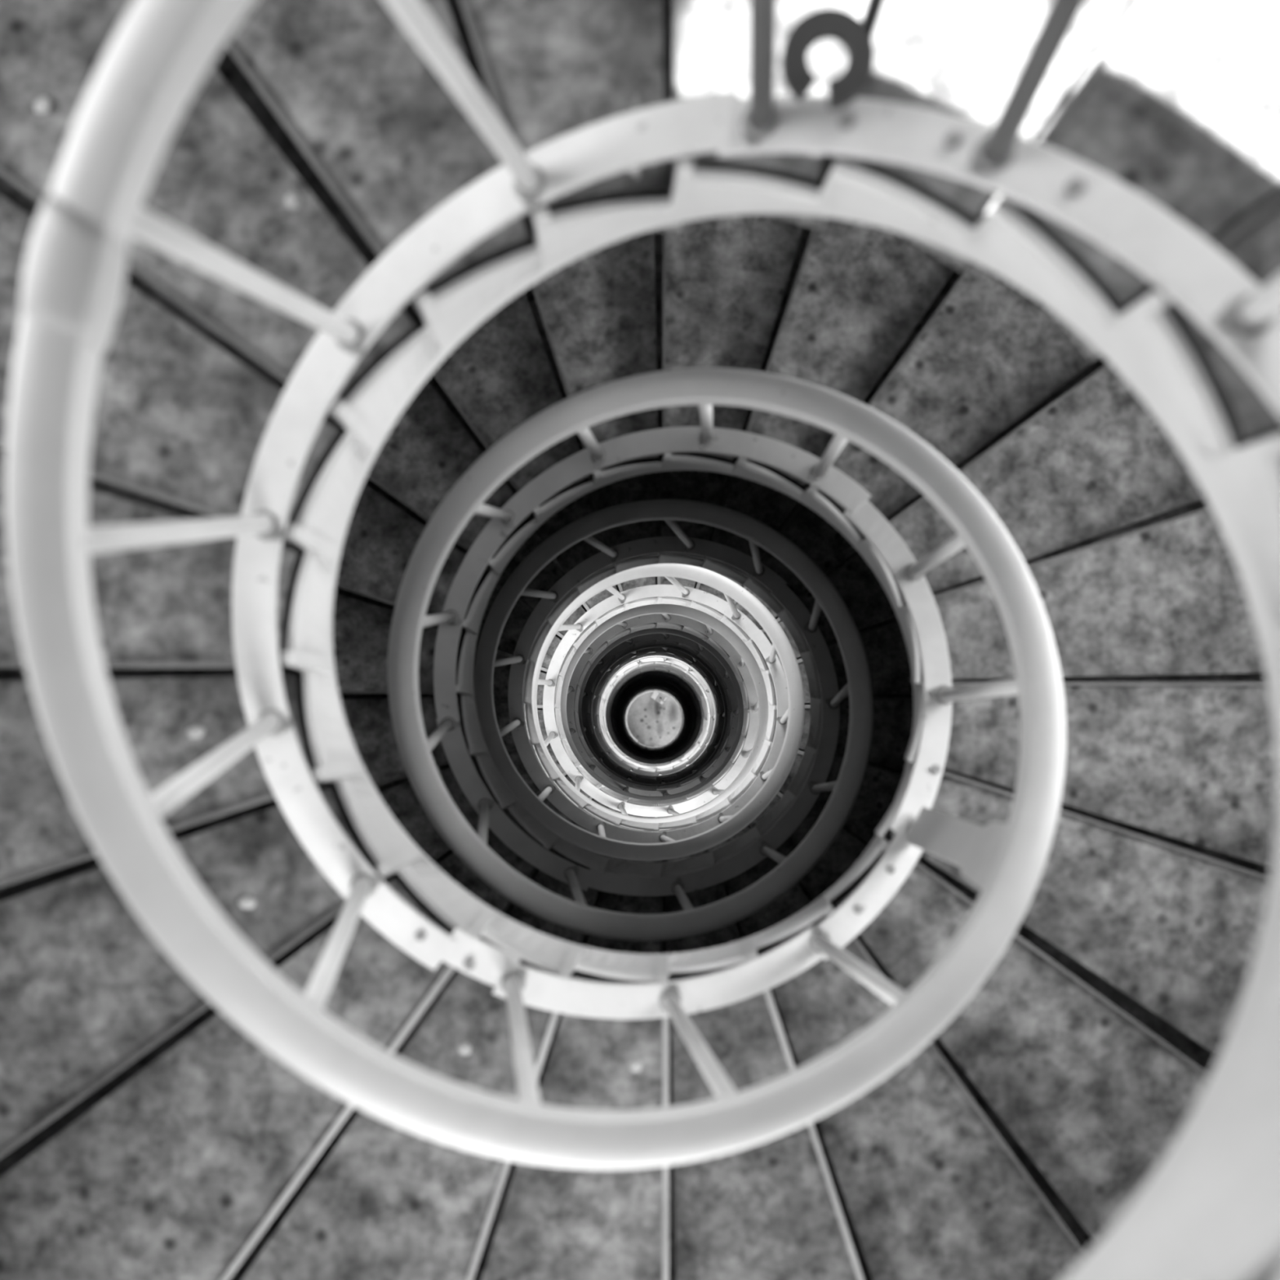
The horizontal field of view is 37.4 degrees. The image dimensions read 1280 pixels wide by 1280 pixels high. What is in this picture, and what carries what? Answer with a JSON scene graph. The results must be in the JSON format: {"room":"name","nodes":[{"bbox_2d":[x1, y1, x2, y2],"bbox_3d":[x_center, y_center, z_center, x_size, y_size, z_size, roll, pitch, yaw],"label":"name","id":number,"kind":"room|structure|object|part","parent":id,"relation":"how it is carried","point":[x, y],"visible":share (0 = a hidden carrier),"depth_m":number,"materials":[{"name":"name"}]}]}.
{"room":"spiral staircase","nodes":[
{"label":"spiral staircase","id":0,"kind":"room"},
{"bbox_2d":[626,692,681,746],"bbox_3d":[0.335,1.906,45.424,3.860,0.200,3.860,0,87,0],"label":"floor","id":1,"kind":"structure","parent":0,"point":[652,723],"depth_m":45.33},
{"bbox_2d":[0,0,1279,1279],"bbox_3d":[0.179,0.909,23.022,3.867,45.012,3.878,0,87,0],"label":"spiral staircase","id":2,"kind":"structure","parent":1,"relation":"on","point":[1104,1104],"depth_m":3.87,"materials":[{"name":"stone"}]},
{"bbox_2d":[4,0,1279,1279],"bbox_3d":[0.187,0.890,22.394,1.568,46.068,1.570,-17,87,0],"label":"railing","id":3,"kind":"object","parent":2,"relation":"attached to","point":[160,53],"visible":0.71,"depth_m":3.08,"materials":[{"name":"white metal"}]},
{"bbox_3d":[-0.636,-0.149,2.612,0.032,1.020,0.165,11,88,1],"label":"post","id":4,"kind":"part","parent":3,"relation":"part of","materials":[{"name":"white metal"}]},
{"bbox_3d":[-0.636,0.186,2.816,0.033,1.020,0.165,-13,87,0],"label":"post","id":5,"kind":"part","parent":3,"relation":"part of","materials":[{"name":"white metal"}]},
{"bbox_3d":[-0.492,-0.454,2.403,0.149,1.032,0.033,-43,88,-1],"label":"post","id":6,"kind":"part","parent":3,"relation":"part of","materials":[{"name":"white metal"}]},
{"bbox_3d":[-0.484,0.488,3.022,0.032,1.022,0.163,-34,88,-1],"label":"post","id":7,"kind":"part","parent":3,"relation":"part of","materials":[{"name":"white metal"}]},
{"bbox_3d":[-0.608,-0.058,5.531,0.033,1.054,0.114,3,87,1],"label":"post","id":8,"kind":"part","parent":3,"relation":"part of","materials":[{"name":"white metal"}]},
{"bbox_3d":[-0.625,0.301,5.749,0.033,1.042,0.132,-15,87,0],"label":"post","id":9,"kind":"part","parent":3,"relation":"part of","materials":[{"name":"white metal"}]},
{"bbox_3d":[-0.224,-0.668,2.185,0.162,1.026,0.033,-7,87,0],"label":"post","id":10,"kind":"part","parent":3,"relation":"part of","materials":[{"name":"white metal"}]},
{"bbox_3d":[-0.318,0.626,3.717,0.152,0.122,0.074,32,88,2],"label":"rail","id":11,"kind":"part","parent":3,"relation":"part of","materials":[{"name":"white metal"}]},
{"bbox_3d":[-0.494,0.594,5.942,0.033,1.020,0.168,-35,88,-1],"label":"post","id":12,"kind":"part","parent":3,"relation":"part of","materials":[{"name":"white metal"}]},
{"bbox_3d":[-0.283,-0.046,3.095,0.835,1.234,1.323,0,87,0],"label":"rail","id":13,"kind":"part","parent":3,"relation":"part of","materials":[{"name":"white metal"}]},
{"bbox_3d":[-0.429,-0.362,5.310,0.033,1.051,0.123,25,88,1],"label":"post","id":14,"kind":"part","parent":3,"relation":"part of","materials":[{"name":"white metal"}]},
{"bbox_3d":[-0.614,0.099,8.492,0.127,1.058,0.033,-40,88,-1],"label":"post","id":15,"kind":"part","parent":3,"relation":"part of","materials":[{"name":"white metal"}]},
{"bbox_3d":[-0.617,0.415,8.680,0.033,1.066,0.109,25,88,1],"label":"post","id":16,"kind":"part","parent":3,"relation":"part of","materials":[{"name":"white metal"}]},
{"bbox_3d":[-0.452,0.593,6.509,0.172,0.535,0.782,-38,88,-1],"label":"rail","id":17,"kind":"part","parent":3,"relation":"part of","materials":[{"name":"white metal"}]},
{"bbox_3d":[-0.203,0.696,3.241,0.162,1.024,0.032,34,88,2],"label":"post","id":18,"kind":"part","parent":3,"relation":"part of","materials":[{"name":"white metal"}]},
{"bbox_3d":[-0.465,-0.205,8.288,0.155,1.037,0.033,-23,88,-1],"label":"post","id":19,"kind":"part","parent":3,"relation":"part of","materials":[{"name":"white metal"}]},
{"bbox_3d":[-0.461,0.740,8.898,0.032,1.091,0.066,11,88,1],"label":"post","id":20,"kind":"part","parent":3,"relation":"part of","materials":[{"name":"white metal"}]},
{"bbox_3d":[-0.599,0.256,11.452,0.085,1.089,0.033,-18,87,0],"label":"post","id":21,"kind":"part","parent":3,"relation":"part of","materials":[{"name":"white metal"}]},
{"bbox_3d":[-0.575,0.631,11.675,0.033,1.057,0.118,10,88,1],"label":"post","id":22,"kind":"part","parent":3,"relation":"part of","materials":[{"name":"white metal"}]},
{"bbox_3d":[-0.443,-0.074,11.230,0.166,1.027,0.033,-29,88,-1],"label":"post","id":23,"kind":"part","parent":3,"relation":"part of","materials":[{"name":"white metal"}]},
{"bbox_3d":[-0.561,0.398,14.399,0.033,1.057,0.107,15,88,1],"label":"post","id":24,"kind":"part","parent":3,"relation":"part of","materials":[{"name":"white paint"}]},
{"bbox_3d":[-0.203,0.831,6.174,0.141,1.037,0.033,31,88,2],"label":"post","id":25,"kind":"part","parent":3,"relation":"part of","materials":[{"name":"white metal"}]},
{"bbox_3d":[-0.393,0.931,11.887,0.033,1.057,0.115,-21,88,-1],"label":"post","id":26,"kind":"part","parent":3,"relation":"part of","materials":[{"name":"white metal"}]},
{"bbox_3d":[-0.421,0.085,14.186,0.033,1.057,0.107,42,88,2],"label":"post","id":27,"kind":"part","parent":3,"relation":"part of","materials":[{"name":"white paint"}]},
{"bbox_3d":[-0.141,-0.544,5.088,0.033,1.075,0.097,30,88,2],"label":"post","id":28,"kind":"part","parent":3,"relation":"part of","materials":[{"name":"white metal"}]},
{"bbox_3d":[-0.185,-0.411,8.070,0.158,1.032,0.034,0,87,0],"label":"post","id":29,"kind":"part","parent":3,"relation":"part of","materials":[{"name":"white metal"}]},
{"bbox_3d":[-0.181,0.946,9.115,0.085,1.071,0.033,30,88,2],"label":"post","id":30,"kind":"part","parent":3,"relation":"part of","materials":[{"name":"white metal"}]},
{"bbox_3d":[-0.159,-0.287,11.008,0.126,1.053,0.033,7,88,1],"label":"post","id":31,"kind":"part","parent":3,"relation":"part of","materials":[{"name":"white metal"}]},
{"bbox_3d":[-0.156,-0.128,13.968,0.107,1.057,0.033,-20,87,0],"label":"post","id":32,"kind":"part","parent":3,"relation":"part of","materials":[{"name":"white metal"}]},
{"bbox_3d":[-0.098,1.114,12.103,0.112,1.057,0.033,36,88,2],"label":"post","id":33,"kind":"part","parent":3,"relation":"part of","materials":[{"name":"white metal"}]},
{"bbox_3d":[-0.107,-0.141,8.651,1.402,1.212,0.536,-25,88,-1],"label":"rail","id":34,"kind":"part","parent":3,"relation":"part of","materials":[{"name":"white metal"}]},
{"bbox_3d":[0.200,0.596,10.058,1.477,1.742,0.931,-22,88,-1],"label":"rail","id":35,"kind":"part","parent":3,"relation":"part of","materials":[{"name":"white metal"}]},
{"bbox_3d":[0.044,0.426,11.957,1.335,2.096,1.470,0,87,0],"label":"rail","id":36,"kind":"part","parent":3,"relation":"part of","materials":[{"name":"white metal"}]},
{"bbox_3d":[-0.131,-0.285,5.708,1.442,1.212,0.552,-25,88,-1],"label":"rail","id":37,"kind":"part","parent":3,"relation":"part of","materials":[{"name":"white metal"}]},
{"bbox_3d":[0.066,0.711,3.990,0.714,0.508,0.166,0,87,0],"label":"rail","id":38,"kind":"part","parent":3,"relation":"part of","materials":[{"name":"white metal"}]},
{"bbox_3d":[0.227,1.188,29.187,1.470,32.468,1.470,0,87,0],"label":"rail","id":39,"kind":"part","parent":3,"relation":"part of","materials":[{"name":"white metal"}]},
{"bbox_3d":[0.172,-0.194,13.742,0.107,1.057,0.033,7,88,1],"label":"post","id":40,"kind":"part","parent":3,"relation":"part of","materials":[{"name":"white metal"}]},
{"bbox_3d":[0.160,1.002,9.344,0.119,1.048,0.032,-11,87,0],"label":"post","id":41,"kind":"part","parent":3,"relation":"part of","materials":[{"name":"white metal"}]},
{"bbox_3d":[0.242,1.141,12.326,0.110,1.057,0.033,5,88,1],"label":"post","id":42,"kind":"part","parent":3,"relation":"part of","materials":[{"name":"white metal"}]},
{"bbox_3d":[0.194,-0.335,10.772,0.198,1.004,0.033,20,88,1],"label":"post","id":43,"kind":"part","parent":3,"relation":"part of","materials":[{"name":"white metal"}]},
{"bbox_3d":[0.151,-0.463,7.845,0.174,1.018,0.033,17,88,1],"label":"post","id":44,"kind":"part","parent":3,"relation":"part of","materials":[{"name":"white metal"}]},
{"bbox_3d":[0.154,0.892,6.407,0.076,1.079,0.033,13,88,1],"label":"post","id":45,"kind":"part","parent":3,"relation":"part of","materials":[{"name":"white metal"}]},
{"bbox_3d":[0.109,0.750,3.448,0.138,1.041,0.033,15,88,1],"label":"post","id":46,"kind":"part","parent":3,"relation":"part of","materials":[{"name":"white metal"}]},
{"bbox_3d":[0.171,-0.579,4.875,0.033,1.084,0.093,40,88,2],"label":"post","id":47,"kind":"part","parent":3,"relation":"part of","materials":[{"name":"white metal"}]},
{"bbox_3d":[0.489,-0.101,13.510,0.106,1.057,0.032,34,88,2],"label":"post","id":48,"kind":"part","parent":3,"relation":"part of","materials":[{"name":"white metal"}]},
{"bbox_3d":[0.437,0.472,7.399,0.594,1.301,1.431,34,88,2],"label":"rail","id":49,"kind":"part","parent":3,"relation":"part of","materials":[{"name":"white metal"}]},
{"bbox_3d":[0.551,1.011,12.556,0.109,1.057,0.033,-27,88,-1],"label":"post","id":50,"kind":"part","parent":3,"relation":"part of","materials":[{"name":"white metal"}]},
{"bbox_3d":[0.466,0.904,9.567,0.120,1.048,0.033,-42,88,-1],"label":"post","id":51,"kind":"part","parent":3,"relation":"part of","materials":[{"name":"white metal"}]},
{"bbox_3d":[0.504,-0.219,10.541,0.194,1.004,0.033,42,88,2],"label":"post","id":52,"kind":"part","parent":3,"relation":"part of","materials":[{"name":"white metal"}]},
{"bbox_3d":[0.722,0.126,13.272,0.033,1.057,0.106,-31,88,-1],"label":"post","id":53,"kind":"part","parent":3,"relation":"part of","materials":[{"name":"white metal"}]},
{"bbox_3d":[0.758,0.754,12.792,0.033,1.057,0.107,32,88,2],"label":"post","id":54,"kind":"part","parent":3,"relation":"part of","materials":[{"name":"white metal"}]},
{"bbox_3d":[0.819,0.435,13.032,0.033,1.057,0.107,0,87,0],"label":"post","id":55,"kind":"part","parent":3,"relation":"part of","materials":[{"name":"white metal"}]},
{"bbox_3d":[0.465,-0.357,7.613,0.147,1.032,0.033,38,88,2],"label":"post","id":56,"kind":"part","parent":3,"relation":"part of","materials":[{"name":"white metal"}]},
{"bbox_3d":[0.127,-0.735,1.950,0.033,1.066,0.115,-43,88,-1],"label":"post","id":57,"kind":"part","parent":3,"relation":"part of","materials":[{"name":"grey metal"}]},
{"bbox_3d":[0.692,0.683,9.796,0.033,1.048,0.120,20,88,1],"label":"post","id":58,"kind":"part","parent":3,"relation":"part of","materials":[{"name":"white metal"}]},
{"bbox_3d":[0.732,0.047,10.286,0.033,1.045,0.126,-24,88,-1],"label":"post","id":59,"kind":"part","parent":3,"relation":"part of","materials":[{"name":"white metal"}]},
{"bbox_3d":[0.488,0.767,6.650,0.067,1.082,0.033,-31,88,-1],"label":"post","id":60,"kind":"part","parent":3,"relation":"part of","materials":[{"name":"white metal"}]},
{"bbox_3d":[0.792,0.385,10.030,0.033,1.048,0.120,-3,87,0],"label":"post","id":61,"kind":"part","parent":3,"relation":"part of","materials":[{"name":"white metal"}]},
{"bbox_3d":[0.691,-0.117,7.372,0.033,1.043,0.128,-31,88,-1],"label":"post","id":62,"kind":"part","parent":3,"relation":"part of","materials":[{"name":"white metal"}]},
{"bbox_3d":[0.694,0.533,6.873,0.033,1.069,0.088,19,88,1],"label":"post","id":63,"kind":"part","parent":3,"relation":"part of","materials":[{"name":"white metal"}]},
{"bbox_2d":[780,7,875,111],"bbox_3d":[0.235,-0.727,2.365,0.116,0.024,0.123,0,87,0],"label":"scroll ornament","id":64,"kind":"object","parent":3,"relation":"attached to","point":[842,26],"visible":1,"depth_m":2.35,"materials":[{"name":"metal"}]},
{"bbox_3d":[0.476,-0.467,4.645,0.033,1.104,0.077,39,88,2],"label":"post","id":65,"kind":"part","parent":3,"relation":"part of","materials":[{"name":"white metal"}]},
{"bbox_3d":[0.775,0.195,7.131,0.033,1.054,0.111,-10,87,0],"label":"post","id":66,"kind":"part","parent":3,"relation":"part of","materials":[{"name":"white metal"}]},
{"bbox_3d":[0.433,0.649,3.683,0.105,1.064,0.033,-4,87,0],"label":"post","id":67,"kind":"part","parent":3,"relation":"part of","materials":[{"name":"white metal"}]},
{"bbox_3d":[0.527,0.580,4.338,0.360,0.258,0.092,-43,88,-1],"label":"rail","id":68,"kind":"part","parent":3,"relation":"part of","materials":[{"name":"white metal"}]},
{"bbox_3d":[0.676,0.043,4.791,0.213,0.655,0.904,-3,87,0],"label":"rail","id":69,"kind":"part","parent":3,"relation":"part of","materials":[{"name":"white metal"}]},
{"bbox_3d":[0.703,-0.202,4.390,0.056,1.098,0.033,0,87,0],"label":"post","id":70,"kind":"part","parent":3,"relation":"part of","materials":[{"name":"white metal"}]},
{"bbox_3d":[0.664,0.417,3.917,0.045,1.102,0.150,30,88,2],"label":"post","id":71,"kind":"part","parent":3,"relation":"part of","materials":[{"name":"white metal"}]},
{"bbox_3d":[0.760,0.110,4.155,0.042,1.100,0.033,-39,88,-1],"label":"post","id":72,"kind":"part","parent":3,"relation":"part of","materials":[{"name":"white metal"}]},
{"bbox_3d":[0.086,-0.033,1.530,1.380,1.962,1.463,0,87,0],"label":"rail","id":73,"kind":"part","parent":3,"relation":"part of","materials":[{"name":"white metal"}]},
{"bbox_3d":[0.421,-0.643,1.740,0.033,1.080,0.098,-8,87,0],"label":"post","id":74,"kind":"part","parent":3,"relation":"part of","materials":[{"name":"grey metal"}]},
{"bbox_3d":[0.666,-0.403,1.498,0.033,1.080,0.098,21,88,1],"label":"post","id":75,"kind":"part","parent":3,"relation":"part of","materials":[{"name":"white metal"}]},
{"bbox_2d":[650,692,666,704],"bbox_3d":[0.445,1.380,45.234,0.340,0.224,0.200,33,88,2],"label":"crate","id":76,"kind":"object","parent":1,"relation":"on","point":[658,697],"visible":0.93,"depth_m":45.14,"materials":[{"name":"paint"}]},
{"bbox_3d":[0.356,1.319,45.142,0.120,0.014,0.190,33,88,2],"label":"lid panel","id":77,"kind":"part","parent":76,"relation":"part of","materials":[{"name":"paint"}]}
]}

